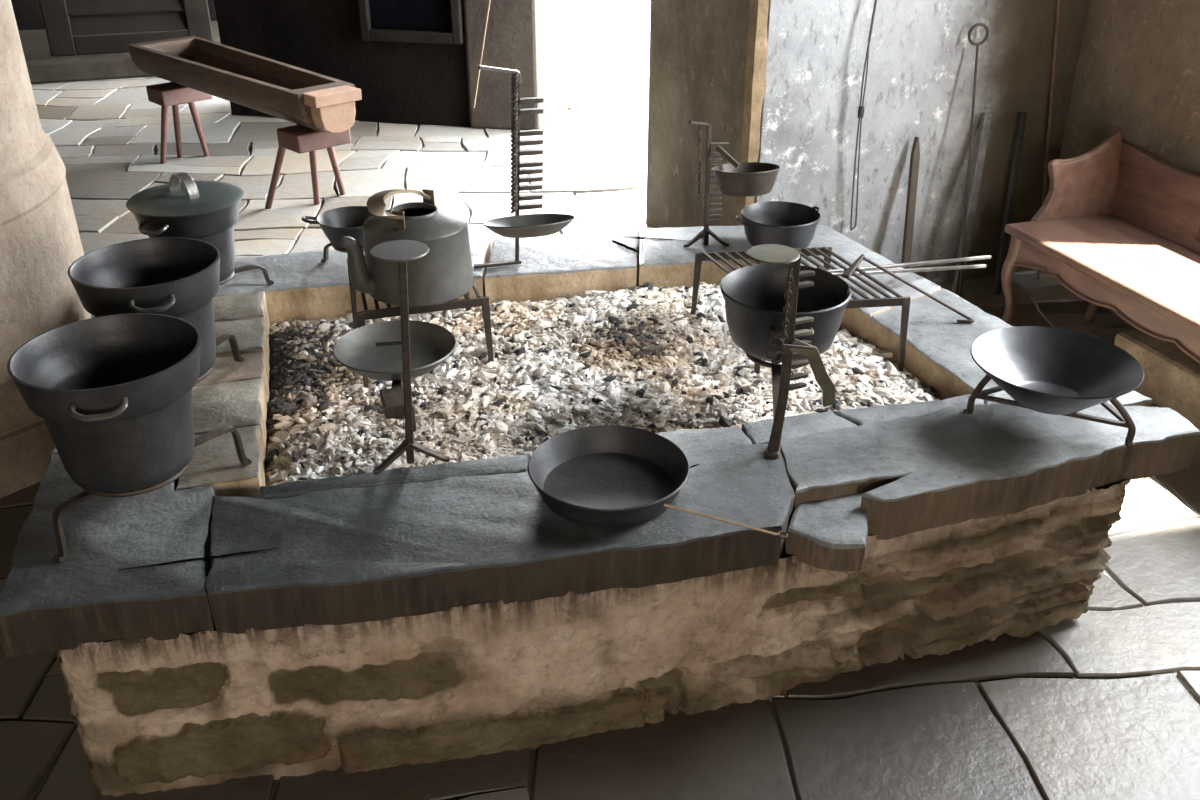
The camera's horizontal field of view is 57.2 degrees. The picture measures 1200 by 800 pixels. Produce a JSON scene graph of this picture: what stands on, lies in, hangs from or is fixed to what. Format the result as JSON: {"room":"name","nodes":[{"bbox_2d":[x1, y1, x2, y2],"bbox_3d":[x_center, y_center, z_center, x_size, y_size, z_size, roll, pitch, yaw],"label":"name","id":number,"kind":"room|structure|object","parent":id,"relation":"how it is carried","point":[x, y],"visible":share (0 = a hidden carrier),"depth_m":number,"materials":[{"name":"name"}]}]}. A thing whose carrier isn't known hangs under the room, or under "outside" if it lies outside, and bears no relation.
{"room":"historic interior","nodes":[
{"label":"historic interior","id":0,"kind":"room"},
{"bbox_2d":[11,0,216,29],"bbox_3d":[-4.829,-4.213,7.960,6.700,3.200,0.300,-9,29,-16],"label":"wall","id":1,"kind":"structure","parent":0,"point":[28,14],"depth_m":8.58,"materials":[{"name":"wood"}]},
{"bbox_2d":[214,0,470,126],"bbox_3d":[-1.331,-3.155,5.987,1.830,3.200,0.362,5,29,10],"label":"wall","id":2,"kind":"structure","parent":0,"point":[398,82],"depth_m":6.44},
{"bbox_2d":[358,0,550,129],"bbox_3d":[-0.830,-3.083,5.854,1.029,3.200,0.360,5,29,10],"label":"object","id":3,"kind":"structure","parent":2,"relation":"in","point":[412,21],"depth_m":6.24,"materials":[{"name":"brown wood"}]},
{"bbox_2d":[0,13,1199,799],"bbox_3d":[-1.975,0.057,3.483,8.685,0.106,13.400,-9,29,-16],"label":"floor","id":4,"kind":"structure","parent":0,"point":[1070,709],"depth_m":2.37,"materials":[{"name":"grey stone"}]},
{"bbox_2d":[0,0,90,497],"bbox_3d":[-2.186,-1.322,2.571,1.351,3.200,1.351,-2,28,-5],"label":"column","id":5,"kind":"structure","parent":4,"relation":"on","point":[40,240],"depth_m":2.97,"materials":[{"name":"stone"}]},
{"bbox_2d":[18,21,220,83],"bbox_3d":[-4.014,-2.540,8.072,2.528,0.143,1.395,-9,29,-16],"label":"stone step","id":6,"kind":"structure","parent":4,"relation":"on","point":[42,67],"depth_m":7.59,"materials":[{"name":"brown stone"}]},
{"bbox_2d":[39,0,213,55],"bbox_3d":[-3.292,-3.129,7.431,1.078,1.500,0.069,-9,29,-16],"label":"shuttered door","id":7,"kind":"structure","parent":6,"relation":"on","point":[61,20],"depth_m":7.67,"materials":[{"name":"brown wood"}]},
{"bbox_2d":[146,82,212,163],"bbox_3d":[-2.117,-1.385,5.560,0.286,0.501,0.684,-13,31,-23],"label":"stool","id":8,"kind":"object","parent":4,"relation":"on","point":[167,94],"visible":0.81,"depth_m":5.30,"materials":[{"name":"red wood"}]},
{"bbox_2d":[265,124,350,208],"bbox_3d":[-1.309,-1.022,4.884,0.386,0.502,0.777,-9,29,-16],"label":"stool","id":9,"kind":"object","parent":4,"relation":"on","point":[298,138],"visible":0.83,"depth_m":4.57,"materials":[{"name":"red wood"}]},
{"bbox_2d":[127,36,361,132],"bbox_3d":[-1.591,-1.417,4.910,0.340,0.166,1.588,-25,37,-38],"label":"trough","id":10,"kind":"object","parent":9,"relation":"on","point":[313,100],"visible":1,"depth_m":4.79,"materials":[{"name":"brown wood"}]},
{"bbox_2d":[0,225,1199,795],"bbox_3d":[-0.083,0.075,2.884,2.438,0.470,1.857,-9,29,-16],"label":"stone hearth","id":11,"kind":"object","parent":4,"relation":"on","point":[395,617],"visible":0.62,"depth_m":2.16,"materials":[{"name":"grey stone"}]},
{"bbox_2d":[52,425,251,561],"bbox_3d":[-0.870,0.162,2.120,0.219,0.109,0.395,6,29,10],"label":"trivet","id":12,"kind":"object","parent":11,"relation":"on","point":[58,513],"visible":0.53,"depth_m":2.00,"materials":[{"name":"metal"}]},
{"bbox_2d":[7,313,200,491],"bbox_3d":[-0.882,0.015,2.023,0.322,0.241,0.322,18,33,30],"label":"cooking pot","id":13,"kind":"object","parent":12,"relation":"on","point":[112,394],"visible":1,"depth_m":1.98,"materials":[{"name":"metal"}]},
{"bbox_2d":[196,334,243,382],"bbox_3d":[-0.978,-0.045,2.521,0.212,0.094,0.417,2,28,3],"label":"trivet","id":14,"kind":"object","parent":11,"relation":"on","point":[237,357],"visible":0.23,"depth_m":2.67,"materials":[{"name":"metal"}]},
{"bbox_2d":[68,237,219,375],"bbox_3d":[-0.971,-0.183,2.409,0.306,0.256,0.306,12,31,22],"label":"cooking pot","id":15,"kind":"object","parent":14,"relation":"on","point":[178,277],"visible":0.72,"depth_m":2.40,"materials":[{"name":"metal"}]},
{"bbox_2d":[219,264,273,284],"bbox_3d":[-1.080,-0.309,3.035,0.291,0.074,0.298,0,28,0],"label":"trivet","id":16,"kind":"object","parent":11,"relation":"on","point":[253,266],"visible":0.3,"depth_m":3.10,"materials":[{"name":"metal"}]},
{"bbox_2d":[126,172,243,279],"bbox_3d":[-1.101,-0.473,2.957,0.298,0.289,0.298,-9,29,-16],"label":"cooking pot","id":17,"kind":"object","parent":16,"relation":"on","point":[204,210],"visible":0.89,"depth_m":2.86,"materials":[{"name":"metal"}]},
{"bbox_2d":[321,242,363,262],"bbox_3d":[-0.732,-0.433,3.265,0.188,0.074,0.200,-9,29,-16],"label":"trivet","id":18,"kind":"object","parent":11,"relation":"on","point":[325,258],"visible":0.2,"depth_m":3.28,"materials":[{"name":"metal"}]},
{"bbox_2d":[301,206,371,248],"bbox_3d":[-0.726,-0.503,3.231,0.228,0.082,0.200,18,33,30],"label":"cooking pot","id":19,"kind":"object","parent":18,"relation":"on","point":[336,223],"visible":0.52,"depth_m":3.26,"materials":[{"name":"metal"}]},
{"bbox_2d":[370,240,449,474],"bbox_3d":[-0.420,-0.136,2.283,0.160,0.482,0.408,-6,29,-11],"label":"stand","id":20,"kind":"object","parent":11,"relation":"on","point":[396,401],"visible":0.9,"depth_m":2.19,"materials":[{"name":"metal"}]},
{"bbox_2d":[333,320,456,380],"bbox_3d":[-0.454,-0.103,2.443,0.270,0.043,0.270,-9,29,-16],"label":"pan","id":21,"kind":"object","parent":20,"relation":"on","point":[431,344],"visible":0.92,"depth_m":2.48,"materials":[{"name":"metal"}]},
{"bbox_2d":[474,65,543,268],"bbox_3d":[-0.249,-0.643,3.117,0.226,0.587,0.133,-9,29,-16],"label":"stand","id":22,"kind":"object","parent":11,"relation":"on","point":[516,111],"visible":1,"depth_m":3.15,"materials":[{"name":"metal"}]},
{"bbox_2d":[483,214,574,237],"bbox_3d":[-0.200,-0.496,3.111,0.260,0.080,0.255,-9,29,-16],"label":"pan","id":23,"kind":"object","parent":22,"relation":"hanging from","point":[529,225],"visible":1,"depth_m":3.12,"materials":[{"name":"metal"}]},
{"bbox_2d":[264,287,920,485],"bbox_3d":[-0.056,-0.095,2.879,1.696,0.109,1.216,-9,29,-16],"label":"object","id":24,"kind":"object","parent":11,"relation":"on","point":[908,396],"visible":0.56,"depth_m":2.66,"materials":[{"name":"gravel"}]},
{"bbox_2d":[265,449,278,460],"bbox_3d":[-0.744,0.126,2.490,0.028,0.017,0.045,22,35,35],"label":"lump","id":25,"kind":"object","parent":24,"relation":"on","point":[270,454],"visible":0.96,"depth_m":2.49,"materials":[{"name":"black stone"}]},
{"bbox_2d":[272,382,282,388],"bbox_3d":[-0.833,-0.037,2.843,0.028,0.018,0.030,7,29,13],"label":"lump","id":26,"kind":"object","parent":24,"relation":"on","point":[277,385],"visible":1,"depth_m":2.83,"materials":[{"name":"black stone"}]},
{"bbox_2d":[278,339,287,343],"bbox_3d":[-0.878,-0.162,3.053,0.024,0.016,0.021,14,31,25],"label":"lump","id":27,"kind":"object","parent":24,"relation":"on","point":[282,341],"visible":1,"depth_m":3.05,"materials":[{"name":"black stone"}]},
{"bbox_2d":[437,389,446,394],"bbox_3d":[-0.384,-0.019,2.681,0.026,0.018,0.017,1,28,3],"label":"lump","id":28,"kind":"object","parent":24,"relation":"on","point":[440,391],"visible":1,"depth_m":2.68,"materials":[{"name":"grey stone"}]},
{"bbox_2d":[265,282,939,484],"bbox_3d":[-0.032,-0.098,2.877,1.637,0.118,1.065,-7,29,-13],"label":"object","id":29,"kind":"object","parent":24,"relation":"on","point":[551,381],"visible":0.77,"depth_m":2.73,"materials":[{"name":"beige gravel"}]},
{"bbox_2d":[276,334,283,338],"bbox_3d":[-0.895,-0.176,3.078,0.026,0.018,0.016,24,36,37],"label":"lump","id":30,"kind":"object","parent":29,"relation":"on","point":[279,336],"visible":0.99,"depth_m":3.07,"materials":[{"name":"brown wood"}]},
{"bbox_2d":[278,402,288,409],"bbox_3d":[-0.769,0.016,2.674,0.029,0.012,0.046,-3,28,-5],"label":"lump","id":31,"kind":"object","parent":29,"relation":"on","point":[281,405],"visible":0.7,"depth_m":2.67,"materials":[{"name":"grey stone"}]},
{"bbox_2d":[292,452,300,460],"bbox_3d":[-0.677,0.124,2.456,0.017,0.027,0.055,0,28,0],"label":"lump","id":32,"kind":"object","parent":29,"relation":"on","point":[296,456],"visible":1,"depth_m":2.44,"materials":[{"name":"grey stone"}]},
{"bbox_2d":[317,393,325,400],"bbox_3d":[-0.680,-0.003,2.693,0.021,0.023,0.035,21,35,34],"label":"lump","id":33,"kind":"object","parent":29,"relation":"on","point":[322,396],"visible":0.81,"depth_m":2.69,"materials":[{"name":"grey stone"}]},
{"bbox_2d":[358,427,366,435],"bbox_3d":[-0.544,0.075,2.525,0.016,0.015,0.024,11,30,20],"label":"lump","id":34,"kind":"object","parent":29,"relation":"on","point":[362,430],"visible":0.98,"depth_m":2.52,"materials":[{"name":"grey stone"}]},
{"bbox_2d":[347,258,493,390],"bbox_3d":[-0.479,-0.226,2.895,0.350,0.216,0.401,-9,29,-16],"label":"trivet","id":35,"kind":"object","parent":29,"relation":"on","point":[359,318],"visible":0.44,"depth_m":2.72,"materials":[{"name":"metal"}]},
{"bbox_2d":[340,189,473,306],"bbox_3d":[-0.456,-0.397,2.710,0.268,0.258,0.287,8,29,14],"label":"kettle","id":36,"kind":"object","parent":35,"relation":"on","point":[444,274],"visible":0.97,"depth_m":2.65,"materials":[{"name":"metal"}]},
{"bbox_2d":[531,375,539,380],"bbox_3d":[-0.162,-0.053,2.727,0.027,0.020,0.017,-15,32,-26],"label":"lump","id":37,"kind":"object","parent":29,"relation":"on","point":[535,377],"visible":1,"depth_m":2.72,"materials":[{"name":"grey stone"}]},
{"bbox_2d":[571,337,578,343],"bbox_3d":[-0.065,-0.154,2.899,0.025,0.018,0.017,-22,35,-35],"label":"lump","id":38,"kind":"object","parent":29,"relation":"on","point":[575,340],"visible":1,"depth_m":2.90,"materials":[{"name":"grey stone"}]},
{"bbox_2d":[582,363,590,368],"bbox_3d":[-0.038,-0.085,2.791,0.028,0.015,0.030,-4,29,-8],"label":"lump","id":39,"kind":"object","parent":29,"relation":"on","point":[586,365],"visible":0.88,"depth_m":2.78,"materials":[{"name":"grey stone"}]},
{"bbox_2d":[602,375,616,380],"bbox_3d":[0.025,-0.053,2.728,0.030,0.022,0.044,21,35,34],"label":"lump","id":40,"kind":"object","parent":29,"relation":"on","point":[613,377],"visible":1,"depth_m":2.71,"materials":[{"name":"grey stone"}]},
{"bbox_2d":[608,316,621,323],"bbox_3d":[0.042,-0.217,3.010,0.042,0.018,0.027,24,36,37],"label":"lump","id":41,"kind":"object","parent":29,"relation":"on","point":[611,319],"visible":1,"depth_m":3.01,"materials":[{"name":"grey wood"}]},
{"bbox_2d":[635,388,644,395],"bbox_3d":[0.097,-0.017,2.656,0.024,0.017,0.022,7,29,14],"label":"lump","id":42,"kind":"object","parent":29,"relation":"on","point":[641,391],"visible":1,"depth_m":2.65,"materials":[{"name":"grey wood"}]},
{"bbox_2d":[694,351,702,360],"bbox_3d":[0.260,-0.109,2.856,0.030,0.020,0.050,-2,28,-4],"label":"lump","id":43,"kind":"object","parent":29,"relation":"on","point":[698,353],"visible":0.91,"depth_m":2.85,"materials":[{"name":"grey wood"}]},
{"bbox_2d":[691,247,910,373],"bbox_3d":[0.518,-0.239,2.924,0.402,0.211,0.470,-9,29,-16],"label":"gridiron","id":44,"kind":"object","parent":29,"relation":"on","point":[826,252],"visible":0.5,"depth_m":2.90,"materials":[{"name":"metal"}]},
{"bbox_2d":[817,255,990,276],"bbox_3d":[0.905,-0.387,3.145,0.948,0.218,0.046,-24,36,-37],"label":"tongs","id":45,"kind":"object","parent":44,"relation":"on","point":[874,270],"visible":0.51,"depth_m":3.15,"materials":[{"name":"metal"}]},
{"bbox_2d":[636,366,643,372],"bbox_3d":[0.100,-0.074,2.758,0.021,0.020,0.028,-18,33,-30],"label":"lump","id":46,"kind":"object","parent":24,"relation":"on","point":[641,369],"visible":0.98,"depth_m":2.75,"materials":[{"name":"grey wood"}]},
{"bbox_2d":[646,318,663,324],"bbox_3d":[0.151,-0.214,3.013,0.054,0.020,0.016,17,33,29],"label":"lump","id":47,"kind":"object","parent":24,"relation":"on","point":[654,320],"visible":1,"depth_m":3.01,"materials":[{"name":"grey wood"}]},
{"bbox_2d":[685,336,693,343],"bbox_3d":[0.241,-0.159,2.933,0.024,0.018,0.026,14,31,24],"label":"lump","id":48,"kind":"object","parent":24,"relation":"on","point":[689,339],"visible":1,"depth_m":2.93,"materials":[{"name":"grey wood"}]},
{"bbox_2d":[736,387,747,394],"bbox_3d":[0.346,-0.020,2.684,0.033,0.024,0.022,-14,31,-24],"label":"lump","id":49,"kind":"object","parent":24,"relation":"on","point":[742,390],"visible":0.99,"depth_m":2.68,"materials":[{"name":"grey stone"}]},
{"bbox_2d":[754,380,766,383],"bbox_3d":[0.398,-0.043,2.732,0.048,0.019,0.014,-15,32,-26],"label":"lump","id":50,"kind":"object","parent":24,"relation":"on","point":[756,381],"visible":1,"depth_m":2.72,"materials":[{"name":"grey stone"}]},
{"bbox_2d":[815,409,827,412],"bbox_3d":[0.522,0.025,2.598,0.013,0.019,0.041,-23,36,-36],"label":"lump","id":51,"kind":"object","parent":24,"relation":"on","point":[816,410],"visible":0.8,"depth_m":2.59,"materials":[{"name":"grey stone"}]},
{"bbox_2d":[528,425,787,538],"bbox_3d":[0.107,0.155,2.180,0.498,0.060,0.318,1,28,2],"label":"frying pan","id":52,"kind":"object","parent":11,"relation":"on","point":[603,475],"visible":1,"depth_m":2.22,"materials":[{"name":"metal"}]},
{"bbox_2d":[684,121,738,246],"bbox_3d":[0.342,-0.664,3.356,0.156,0.398,0.126,3,28,5],"label":"stand","id":53,"kind":"object","parent":11,"relation":"on","point":[706,231],"visible":0.98,"depth_m":3.34,"materials":[{"name":"metal"}]},
{"bbox_2d":[712,162,779,196],"bbox_3d":[0.428,-0.651,3.238,0.199,0.095,0.198,-9,29,-16],"label":"pan","id":54,"kind":"object","parent":53,"relation":"hanging from","point":[750,178],"visible":0.99,"depth_m":3.18,"materials":[{"name":"metal"}]},
{"bbox_2d":[735,201,820,247],"bbox_3d":[0.548,-0.512,3.362,0.239,0.121,0.239,13,31,22],"label":"pot","id":55,"kind":"object","parent":11,"relation":"on","point":[790,224],"visible":0.87,"depth_m":3.34,"materials":[{"name":"metal"}]},
{"bbox_2d":[745,244,834,457],"bbox_3d":[0.404,-0.157,2.319,0.197,0.486,0.537,5,29,9],"label":"stand","id":56,"kind":"object","parent":11,"relation":"on","point":[775,254],"visible":0.96,"depth_m":2.17,"materials":[{"name":"metal"}]},
{"bbox_2d":[720,264,851,362],"bbox_3d":[0.419,-0.185,2.516,0.293,0.158,0.295,-21,34,-33],"label":"cauldron","id":57,"kind":"object","parent":56,"relation":"on","point":[753,296],"visible":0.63,"depth_m":2.50,"materials":[{"name":"metal"}]},
{"bbox_2d":[842,254,974,322],"bbox_3d":[0.804,-0.291,2.894,0.373,0.175,0.084,-2,28,-4],"label":"andiron","id":58,"kind":"object","parent":11,"relation":"on","point":[847,274],"visible":1,"depth_m":2.89,"materials":[{"name":"metal"}]},
{"bbox_2d":[964,375,1135,448],"bbox_3d":[0.995,0.007,2.419,0.314,0.109,0.300,-9,29,-16],"label":"trivet","id":59,"kind":"object","parent":11,"relation":"on","point":[1123,416],"visible":0.62,"depth_m":2.38,"materials":[{"name":"metal"}]},
{"bbox_2d":[970,326,1143,414],"bbox_3d":[0.983,-0.044,2.397,0.352,0.098,0.352,-9,29,-16],"label":"bowl","id":60,"kind":"object","parent":59,"relation":"on","point":[1047,370],"visible":1,"depth_m":2.46,"materials":[{"name":"metal"}]},
{"bbox_2d":[901,137,919,268],"bbox_3d":[1.144,-0.654,4.067,0.033,0.609,0.150,1,28,3],"label":"wooden stake","id":61,"kind":"object","parent":4,"relation":"on","point":[915,153],"visible":0.63,"depth_m":4.04,"materials":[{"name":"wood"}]},
{"bbox_2d":[952,113,991,295],"bbox_3d":[1.382,-0.710,4.101,0.037,0.680,0.237,10,30,18],"label":"bar","id":62,"kind":"object","parent":4,"relation":"on","point":[985,121],"visible":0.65,"depth_m":4.08,"materials":[{"name":"grey metal"}]},
{"bbox_2d":[959,23,988,296],"bbox_3d":[1.354,-0.845,4.013,0.078,0.994,0.182,-9,29,-16],"label":"rod","id":63,"kind":"object","parent":4,"relation":"on","point":[985,26],"visible":0.98,"depth_m":3.96,"materials":[{"name":"metal"}]},
{"bbox_2d":[992,112,1026,294],"bbox_3d":[1.548,-0.737,4.160,0.031,0.669,0.189,6,29,11],"label":"bar","id":64,"kind":"object","parent":4,"relation":"on","point":[1022,116],"visible":1,"depth_m":4.14,"materials":[{"name":"metal"}]},
{"bbox_2d":[1036,0,1060,279],"bbox_3d":[1.671,-1.072,4.079,0.160,1.331,0.011,4,29,8],"label":"stick","id":65,"kind":"object","parent":4,"relation":"on","point":[1058,1],"visible":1,"depth_m":4.07,"materials":[{"name":"brown wood"}]},
{"bbox_2d":[1001,131,1199,362],"bbox_3d":[1.912,-0.154,3.067,0.485,0.683,2.050,-9,29,-16],"label":"wooden bench","id":66,"kind":"object","parent":4,"relation":"on","point":[1117,224],"visible":0.95,"depth_m":3.62,"materials":[{"name":"brown wood"}]},
{"bbox_2d":[1114,329,1199,429],"bbox_3d":[2.028,0.100,3.115,0.371,0.177,1.261,-9,29,-16],"label":"stone ledge","id":67,"kind":"object","parent":4,"relation":"on","point":[1171,380],"visible":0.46,"depth_m":3.39,"materials":[{"name":"beige stone"}]},
{"bbox_2d":[646,0,754,227],"bbox_3d":[0.779,-2.044,3.917,0.919,3.200,1.000,-9,29,-16],"label":"wall pier","id":68,"kind":"object","parent":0,"point":[698,48],"visible":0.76,"depth_m":4.27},
{"bbox_2d":[754,0,1090,282],"bbox_3d":[1.164,-1.891,3.631,1.325,3.200,0.213,-9,29,-16],"label":"wall","id":69,"kind":"structure","parent":0,"point":[920,75],"depth_m":3.97,"materials":[{"name":"grey paint"}]},
{"bbox_2d":[736,0,768,225],"bbox_3d":[0.529,-1.753,3.374,0.073,3.200,0.057,4,28,7],"label":"trim","id":70,"kind":"structure","parent":69,"relation":"attached to","point":[755,80],"depth_m":3.73,"materials":[{"name":"beige wood"}]},
{"bbox_2d":[1036,0,1199,313],"bbox_3d":[2.897,-0.531,1.096,0.320,3.200,6.550,-9,29,-16],"label":"wall","id":71,"kind":"structure","parent":0,"point":[1137,75],"depth_m":3.81,"materials":[{"name":"brown paint"}]},
{"bbox_3d":[-1.973,-2.892,1.902,8.600,0.200,13.400,-9,29,-16],"label":"ceiling","id":72,"kind":"structure","parent":0,"visible":0},
{"bbox_2d":[473,0,490,107],"bbox_3d":[-0.416,-3.059,5.652,0.645,3.053,0.008,-9,29,-16],"label":"rope","id":73,"kind":"object","parent":72,"relation":"hanging from","point":[489,0],"visible":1,"depth_m":6.16,"materials":[{"name":"beige fabric"}]},
{"bbox_2d":[850,0,876,230],"bbox_3d":[0.978,-1.918,3.384,0.159,2.920,0.024,-9,29,-16],"label":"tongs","id":74,"kind":"object","parent":72,"relation":"hanging from","point":[861,109],"visible":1,"depth_m":3.85,"materials":[{"name":"wrought iron"}]},
{"label":"outside","id":75,"kind":"structure","parent":0,"visible":0},
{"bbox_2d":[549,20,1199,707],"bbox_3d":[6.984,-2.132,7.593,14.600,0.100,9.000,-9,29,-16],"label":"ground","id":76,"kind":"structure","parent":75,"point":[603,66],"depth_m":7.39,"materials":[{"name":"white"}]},
{"bbox_2d":[566,101,587,111],"bbox_3d":[-0.143,-1.814,6.804,0.132,0.069,0.072,-13,31,-23],"label":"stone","id":77,"kind":"object","parent":76,"relation":"on","point":[578,106],"visible":1,"depth_m":6.79,"materials":[{"name":"white stone"}]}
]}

